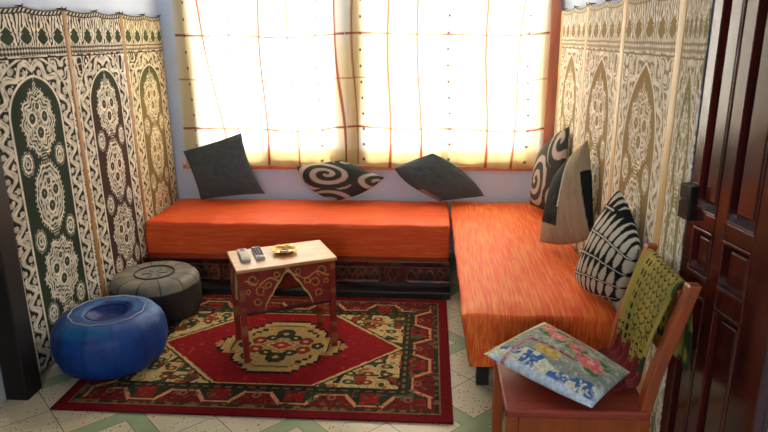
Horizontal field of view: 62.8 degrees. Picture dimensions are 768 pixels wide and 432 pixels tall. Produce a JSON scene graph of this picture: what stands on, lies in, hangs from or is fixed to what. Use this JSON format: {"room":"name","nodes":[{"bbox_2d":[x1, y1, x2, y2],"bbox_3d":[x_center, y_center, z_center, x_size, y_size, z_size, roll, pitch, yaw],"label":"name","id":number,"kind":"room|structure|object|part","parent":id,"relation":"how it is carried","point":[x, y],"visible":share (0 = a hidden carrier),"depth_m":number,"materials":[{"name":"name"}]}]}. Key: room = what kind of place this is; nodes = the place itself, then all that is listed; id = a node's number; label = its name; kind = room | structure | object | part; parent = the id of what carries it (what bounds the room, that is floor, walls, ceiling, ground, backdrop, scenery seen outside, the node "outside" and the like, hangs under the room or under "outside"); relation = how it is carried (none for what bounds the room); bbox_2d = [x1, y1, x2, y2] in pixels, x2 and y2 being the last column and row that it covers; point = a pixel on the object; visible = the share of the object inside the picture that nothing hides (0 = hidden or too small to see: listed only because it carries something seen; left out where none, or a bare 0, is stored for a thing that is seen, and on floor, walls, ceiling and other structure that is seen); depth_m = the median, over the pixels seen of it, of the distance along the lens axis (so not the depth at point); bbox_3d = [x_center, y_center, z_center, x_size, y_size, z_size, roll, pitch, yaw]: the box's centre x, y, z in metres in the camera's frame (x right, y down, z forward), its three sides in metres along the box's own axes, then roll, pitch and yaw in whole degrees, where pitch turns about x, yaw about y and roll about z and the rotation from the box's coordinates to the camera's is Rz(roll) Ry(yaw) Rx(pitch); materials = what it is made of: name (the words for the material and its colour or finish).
{"room":"traditional dwelling","nodes":[
{"label":"traditional dwelling","id":0,"kind":"room"},
{"bbox_2d":[0,0,158,16],"bbox_3d":[-1.787,-0.706,3.760,0.120,2.620,2.100,1,16,4],"label":"wall","id":1,"kind":"structure","parent":0,"point":[129,7],"depth_m":3.78,"materials":[{"name":"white paint"}]},
{"bbox_2d":[0,368,5,403],"bbox_3d":[-1.833,-0.239,2.708,0.050,2.300,0.140,1,16,4],"label":"trim","id":2,"kind":"structure","parent":1,"relation":"attached to","point":[2,390],"depth_m":2.97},
{"bbox_2d":[0,153,41,399],"bbox_3d":[-1.746,-0.245,2.728,0.110,2.300,0.115,1,16,4],"label":"trim","id":3,"kind":"structure","parent":1,"relation":"attached to","point":[18,359],"depth_m":2.91,"materials":[{"name":"brown wood"}]},
{"bbox_2d":[0,3,178,371],"bbox_3d":[-1.687,-0.336,3.864,0.053,1.780,1.976,1,16,4],"label":"wall hanging","id":4,"kind":"object","parent":1,"relation":"attached to","point":[86,146],"depth_m":3.53,"materials":[{"name":"fabric"}]},
{"bbox_3d":[-1.730,-0.154,3.257,0.027,1.765,0.700,1,16,4],"label":"embroidered panel","id":5,"kind":"part","parent":4,"relation":"part of","materials":[{"name":"fabric"}]},
{"bbox_3d":[-1.696,-1.171,3.625,0.020,0.021,1.971,1,16,4],"label":"cord","id":6,"kind":"part","parent":4,"relation":"part of","materials":[{"name":"fabric"}]},
{"bbox_3d":[-1.674,-0.345,3.922,0.036,1.765,0.610,1,16,4],"label":"embroidered panel","id":7,"kind":"part","parent":4,"relation":"part of","materials":[{"name":"fabric"}]},
{"bbox_3d":[-1.637,-0.519,4.532,0.019,1.765,0.580,1,16,4],"label":"embroidered panel","id":8,"kind":"part","parent":4,"relation":"part of","materials":[{"name":"fabric"}]},
{"bbox_2d":[0,253,504,431],"bbox_3d":[-0.348,1.107,2.325,5.400,0.100,6.200,1,16,4],"label":"floor","id":9,"kind":"structure","parent":0,"point":[471,402],"depth_m":2.84,"materials":[{"name":"tile"}]},
{"bbox_2d":[50,295,452,423],"bbox_3d":[-0.569,0.718,3.485,1.853,0.010,1.343,1,16,4],"label":"rug","id":10,"kind":"object","parent":9,"relation":"on","point":[390,362],"visible":0.84,"depth_m":3.23,"materials":[{"name":"red fabric"}]},
{"bbox_2d":[50,295,167,380],"bbox_3d":[-1.426,0.623,3.289,0.563,0.294,0.563,1,16,4],"label":"pouf","id":11,"kind":"object","parent":10,"relation":"on","point":[117,336],"visible":1,"depth_m":3.10,"materials":[{"name":"leather"}]},
{"bbox_2d":[109,261,201,323],"bbox_3d":[-1.400,0.468,3.879,0.533,0.268,0.533,1,16,4],"label":"pouf","id":12,"kind":"object","parent":10,"relation":"on","point":[174,286],"visible":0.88,"depth_m":3.73,"materials":[{"name":"grey leather"}]},
{"bbox_2d":[226,240,337,362],"bbox_3d":[-0.550,0.455,3.445,0.528,0.518,0.328,-7,17,-21],"label":"side table","id":13,"kind":"object","parent":10,"relation":"on","point":[311,267],"visible":0.96,"depth_m":3.31,"materials":[{"name":"brown wood"}]},
{"bbox_3d":[-0.824,0.454,3.486,0.030,0.502,0.030,-7,17,-21],"label":"leg","id":14,"kind":"part","parent":13,"relation":"part of","materials":[{"name":"paint"}]},
{"bbox_2d":[237,248,250,261],"bbox_3d":[-0.744,0.206,3.339,0.048,0.020,0.180,-6,17,-19],"label":"remote control","id":15,"kind":"object","parent":13,"relation":"on","point":[243,254],"visible":1,"depth_m":3.31,"materials":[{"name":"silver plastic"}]},
{"bbox_3d":[-0.735,0.205,3.314,0.036,0.002,0.090,-6,17,-19],"label":"plate","id":16,"kind":"part","parent":15,"relation":"part of","materials":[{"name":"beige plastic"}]},
{"bbox_3d":[-0.721,0.523,3.239,0.030,0.502,0.030,-7,17,-21],"label":"leg","id":17,"kind":"part","parent":13,"relation":"part of","materials":[{"name":"paint"}]},
{"bbox_2d":[251,246,264,259],"bbox_3d":[-0.675,0.196,3.371,0.048,0.020,0.185,-6,17,-19],"label":"remote control","id":18,"kind":"object","parent":13,"relation":"on","point":[257,252],"visible":1,"depth_m":3.34,"materials":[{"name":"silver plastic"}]},
{"bbox_3d":[-0.602,0.412,3.567,0.452,0.018,0.014,-7,17,-21],"label":"rail","id":19,"kind":"part","parent":13,"relation":"part of","materials":[{"name":"brown wood"}]},
{"bbox_2d":[271,244,297,253],"bbox_3d":[-0.539,0.183,3.405,0.141,0.024,0.141,7,18,26],"label":"ashtray","id":20,"kind":"object","parent":13,"relation":"on","point":[286,248],"visible":1,"depth_m":3.42,"materials":[{"name":"gold metal"}]},
{"bbox_3d":[-0.499,0.482,3.319,0.452,0.018,0.014,-7,17,-21],"label":"rail","id":21,"kind":"part","parent":13,"relation":"part of","materials":[{"name":"brown wood"}]},
{"bbox_3d":[-0.380,0.402,3.656,0.030,0.502,0.030,-7,17,-21],"label":"leg","id":22,"kind":"part","parent":13,"relation":"part of","materials":[{"name":"paint"}]},
{"bbox_3d":[-0.277,0.471,3.409,0.030,0.502,0.030,-7,17,-21],"label":"leg","id":23,"kind":"part","parent":13,"relation":"part of","materials":[{"name":"paint"}]},
{"bbox_2d":[142,198,449,299],"bbox_3d":[-0.588,0.194,4.519,2.099,0.454,0.875,1,16,4],"label":"banquette","id":24,"kind":"object","parent":9,"relation":"on","point":[382,249],"visible":0.64,"depth_m":4.28,"materials":[{"name":"orange fabric"}]},
{"bbox_2d":[183,132,264,198],"bbox_3d":[-1.209,-0.374,4.746,0.620,0.508,0.137,1,16,4],"label":"cushion","id":25,"kind":"object","parent":24,"relation":"on","point":[220,168],"visible":1,"depth_m":4.71,"materials":[{"name":"fabric"}]},
{"bbox_3d":[-0.607,0.384,4.252,2.091,0.118,0.010,1,16,4],"label":"carved panel","id":26,"kind":"part","parent":24,"relation":"part of","materials":[{"name":"paint"}]},
{"bbox_2d":[145,198,449,257],"bbox_3d":[-0.582,0.063,4.590,2.099,0.241,0.666,1,16,4],"label":"throw","id":27,"kind":"object","parent":24,"relation":"on","point":[191,226],"depth_m":4.32,"materials":[{"name":"orange fabric"}]},
{"bbox_2d":[297,160,383,200],"bbox_3d":[-0.325,-0.268,4.707,0.660,0.295,0.139,0,16,3],"label":"cushion","id":28,"kind":"object","parent":24,"relation":"on","point":[333,180],"visible":1,"depth_m":4.66,"materials":[{"name":"fabric"}]},
{"bbox_2d":[395,153,483,200],"bbox_3d":[0.409,-0.288,4.646,0.668,0.345,0.142,1,16,4],"label":"cushion","id":29,"kind":"object","parent":24,"relation":"on","point":[432,175],"visible":1,"depth_m":4.61,"materials":[{"name":"fabric"}]},
{"bbox_2d":[450,201,616,384],"bbox_3d":[0.781,0.372,3.856,0.713,0.455,2.047,1,16,4],"label":"banquette","id":30,"kind":"object","parent":9,"relation":"on","point":[512,282],"visible":0.78,"depth_m":3.15,"materials":[{"name":"orange fabric"}]},
{"bbox_3d":[0.484,0.773,3.105,0.060,0.100,0.060,1,16,4],"label":"leg","id":31,"kind":"part","parent":30,"relation":"part of","materials":[{"name":"brown wood"}]},
{"bbox_2d":[530,127,568,209],"bbox_3d":[1.105,-0.320,4.242,0.126,0.632,0.507,-3,16,-10],"label":"cushion","id":32,"kind":"object","parent":30,"relation":"on","point":[553,154],"visible":0.7,"depth_m":4.14,"materials":[{"name":"fabric"}]},
{"bbox_2d":[540,139,592,244],"bbox_3d":[1.031,-0.112,3.474,0.160,0.640,0.458,-4,16,-12],"label":"cushion","id":33,"kind":"object","parent":30,"relation":"on","point":[567,218],"visible":1,"depth_m":3.41,"materials":[{"name":"fabric"}]},
{"bbox_2d":[574,188,640,302],"bbox_3d":[1.003,0.138,2.810,0.160,0.546,0.561,-3,16,-8],"label":"cushion","id":34,"kind":"object","parent":30,"relation":"on","point":[609,256],"visible":0.94,"depth_m":2.70,"materials":[{"name":"fabric"}]},
{"bbox_2d":[491,243,701,431],"bbox_3d":[0.714,0.588,2.298,0.586,0.895,0.462,1,16,4],"label":"chair","id":35,"kind":"object","parent":9,"relation":"on","point":[528,406],"visible":0.69,"depth_m":2.11,"materials":[{"name":"orange wood"}]},
{"bbox_3d":[0.464,0.761,2.571,0.040,0.417,0.040,1,16,4],"label":"leg","id":36,"kind":"part","parent":35,"relation":"part of","materials":[{"name":"orange wood"}]},
{"bbox_3d":[0.435,0.869,2.192,0.040,0.417,0.040,1,16,4],"label":"leg","id":37,"kind":"part","parent":35,"relation":"part of","materials":[{"name":"orange wood"}]},
{"bbox_2d":[484,322,629,407],"bbox_3d":[0.656,0.517,2.281,0.396,0.110,0.473,-13,20,-38],"label":"cushion","id":38,"kind":"object","parent":35,"relation":"on","point":[544,354],"visible":1,"depth_m":2.18,"materials":[{"name":"fabric"}]},
{"bbox_3d":[0.663,0.601,2.305,0.483,0.032,0.462,1,16,4],"label":"seat","id":39,"kind":"part","parent":35,"relation":"part of","materials":[{"name":"brown wood"}]},
{"bbox_3d":[0.949,0.535,2.478,0.146,0.895,0.044,1,16,4],"label":"post","id":40,"kind":"part","parent":35,"relation":"part of","materials":[{"name":"orange wood"}]},
{"bbox_2d":[597,248,692,392],"bbox_3d":[0.892,0.373,2.231,0.260,0.434,0.339,1,16,4],"label":"shawl","id":41,"kind":"object","parent":35,"relation":"on","point":[648,305],"visible":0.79,"depth_m":2.20,"materials":[{"name":"fabric"}]},
{"bbox_3d":[0.920,0.643,2.102,0.146,0.895,0.044,1,16,4],"label":"post","id":42,"kind":"part","parent":35,"relation":"part of","materials":[{"name":"orange wood"}]},
{"bbox_3d":[0.964,0.217,2.181,0.030,0.060,0.347,1,16,4],"label":"rail","id":43,"kind":"part","parent":35,"relation":"part of","materials":[{"name":"orange wood"}]},
{"bbox_2d":[157,0,563,252],"bbox_3d":[-0.149,-1.000,4.741,5.400,2.620,0.180,1,16,4],"label":"wall","id":44,"kind":"structure","parent":0,"point":[277,184],"depth_m":4.85,"materials":[{"name":"blue paint"}]},
{"bbox_2d":[183,164,533,170],"bbox_3d":[-0.159,-0.369,4.817,2.825,0.030,0.022,1,16,4],"label":"trim","id":45,"kind":"structure","parent":44,"relation":"attached to","point":[463,168],"depth_m":4.80,"materials":[{"name":"brown wood"}]},
{"bbox_2d":[543,0,561,145],"bbox_3d":[1.208,-1.209,4.470,0.070,1.750,0.030,1,16,4],"label":"trim","id":46,"kind":"structure","parent":44,"relation":"attached to","point":[556,6],"depth_m":4.50,"materials":[{"name":"brown wood"}]},
{"bbox_3d":[-0.207,-2.032,4.316,2.880,0.024,0.077,1,16,4],"label":"curtain rod","id":47,"kind":"object","parent":44,"relation":"attached to","visible":0},
{"bbox_2d":[171,0,347,166],"bbox_3d":[-0.904,-1.196,4.599,1.248,1.712,0.049,1,16,4],"label":"curtain","id":48,"kind":"object","parent":47,"relation":"hanging from","point":[271,72],"visible":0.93,"depth_m":4.64,"materials":[{"name":"white fabric"}]},
{"bbox_2d":[344,0,551,168],"bbox_3d":[0.444,-1.180,4.502,1.448,1.712,0.048,1,16,4],"label":"curtain","id":49,"kind":"object","parent":47,"relation":"hanging from","point":[461,82],"visible":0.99,"depth_m":4.56,"materials":[{"name":"white fabric"}]},
{"bbox_2d":[563,0,714,384],"bbox_3d":[1.229,-0.606,3.324,0.120,2.620,2.555,1,16,4],"label":"wall","id":50,"kind":"structure","parent":0,"point":[568,4],"depth_m":2.22,"materials":[{"name":"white paint"}]},
{"bbox_2d":[554,0,712,431],"bbox_3d":[1.137,-0.225,3.376,0.042,1.790,2.438,1,16,4],"label":"wall hanging","id":51,"kind":"object","parent":50,"relation":"attached to","point":[631,72],"depth_m":2.65,"materials":[{"name":"fabric"}]},
{"bbox_3d":[1.192,-0.436,4.139,0.021,1.775,0.650,1,16,4],"label":"embroidered panel","id":52,"kind":"part","parent":51,"relation":"part of","materials":[{"name":"fabric"}]},
{"bbox_3d":[1.122,-1.051,3.090,0.020,0.021,2.337,1,16,4],"label":"cord","id":53,"kind":"part","parent":51,"relation":"part of","materials":[{"name":"fabric"}]},
{"bbox_3d":[1.142,-0.237,3.444,0.026,1.775,0.641,0,16,3],"label":"embroidered panel","id":54,"kind":"part","parent":51,"relation":"part of","materials":[{"name":"fabric"}]},
{"bbox_3d":[1.087,-0.042,2.764,0.017,1.775,0.620,1,16,4],"label":"embroidered panel","id":55,"kind":"part","parent":51,"relation":"part of","materials":[{"name":"fabric"}]},
{"bbox_3d":[1.047,0.091,2.301,0.013,1.775,0.185,0,16,1],"label":"embroidered panel","id":56,"kind":"part","parent":51,"relation":"part of","materials":[{"name":"fabric"}]},
{"bbox_2d":[659,0,767,431],"bbox_3d":[1.059,-0.021,1.934,0.100,2.240,0.502,-2,16,-5],"label":"door","id":57,"kind":"structure","parent":50,"relation":"in","point":[724,207],"depth_m":1.94,"materials":[{"name":"brown wood"}]},
{"bbox_3d":[1.002,-0.060,2.111,0.022,0.014,0.014,-2,16,-5],"label":"lock knob","id":58,"kind":"part","parent":57,"relation":"part of","materials":[{"name":"metal"}]},
{"bbox_3d":[1.069,0.583,2.225,0.036,0.660,0.110,-2,16,-5],"label":"moulding","id":59,"kind":"part","parent":57,"relation":"part of","materials":[{"name":"brown wood"}]},
{"bbox_3d":[1.075,0.584,2.222,0.026,0.600,0.063,-2,16,-5],"label":"raised panel","id":60,"kind":"part","parent":57,"relation":"part of","materials":[{"name":"brown wood"}]},
{"bbox_3d":[1.065,0.121,2.093,0.036,0.160,0.110,-2,16,-5],"label":"moulding","id":61,"kind":"part","parent":57,"relation":"part of","materials":[{"name":"brown wood"}]},
{"bbox_3d":[1.071,0.122,2.090,0.026,0.110,0.063,-2,16,-5],"label":"raised panel","id":62,"kind":"part","parent":57,"relation":"part of","materials":[{"name":"brown wood"}]},
{"bbox_3d":[1.086,0.631,2.057,0.036,0.660,0.133,-2,16,-5],"label":"moulding","id":63,"kind":"part","parent":57,"relation":"part of","materials":[{"name":"brown wood"}]},
{"bbox_3d":[1.092,0.631,2.054,0.026,0.600,0.086,-2,16,-5],"label":"raised panel","id":64,"kind":"part","parent":57,"relation":"part of","materials":[{"name":"brown wood"}]},
{"bbox_3d":[1.060,-0.511,1.913,0.036,1.045,0.110,-2,16,-5],"label":"moulding","id":65,"kind":"part","parent":57,"relation":"part of","materials":[{"name":"brown wood"}]},
{"bbox_3d":[1.065,-0.512,1.909,0.026,0.980,0.063,-2,16,-5],"label":"raised panel","id":66,"kind":"part","parent":57,"relation":"part of","materials":[{"name":"brown wood"}]},
{"bbox_3d":[1.083,0.169,1.925,0.036,0.160,0.133,-2,16,-5],"label":"moulding","id":67,"kind":"part","parent":57,"relation":"part of","materials":[{"name":"brown wood"}]},
{"bbox_3d":[1.088,0.170,1.923,0.026,0.110,0.086,-2,16,-5],"label":"raised panel","id":68,"kind":"part","parent":57,"relation":"part of","materials":[{"name":"brown wood"}]},
{"bbox_3d":[1.077,-0.463,1.745,0.036,1.045,0.133,-2,16,-5],"label":"moulding","id":69,"kind":"part","parent":57,"relation":"part of","materials":[{"name":"brown wood"}]},
{"bbox_3d":[1.083,-0.465,1.741,0.026,0.980,0.086,-2,16,-5],"label":"raised panel","id":70,"kind":"part","parent":57,"relation":"part of","materials":[{"name":"brown wood"}]}
]}

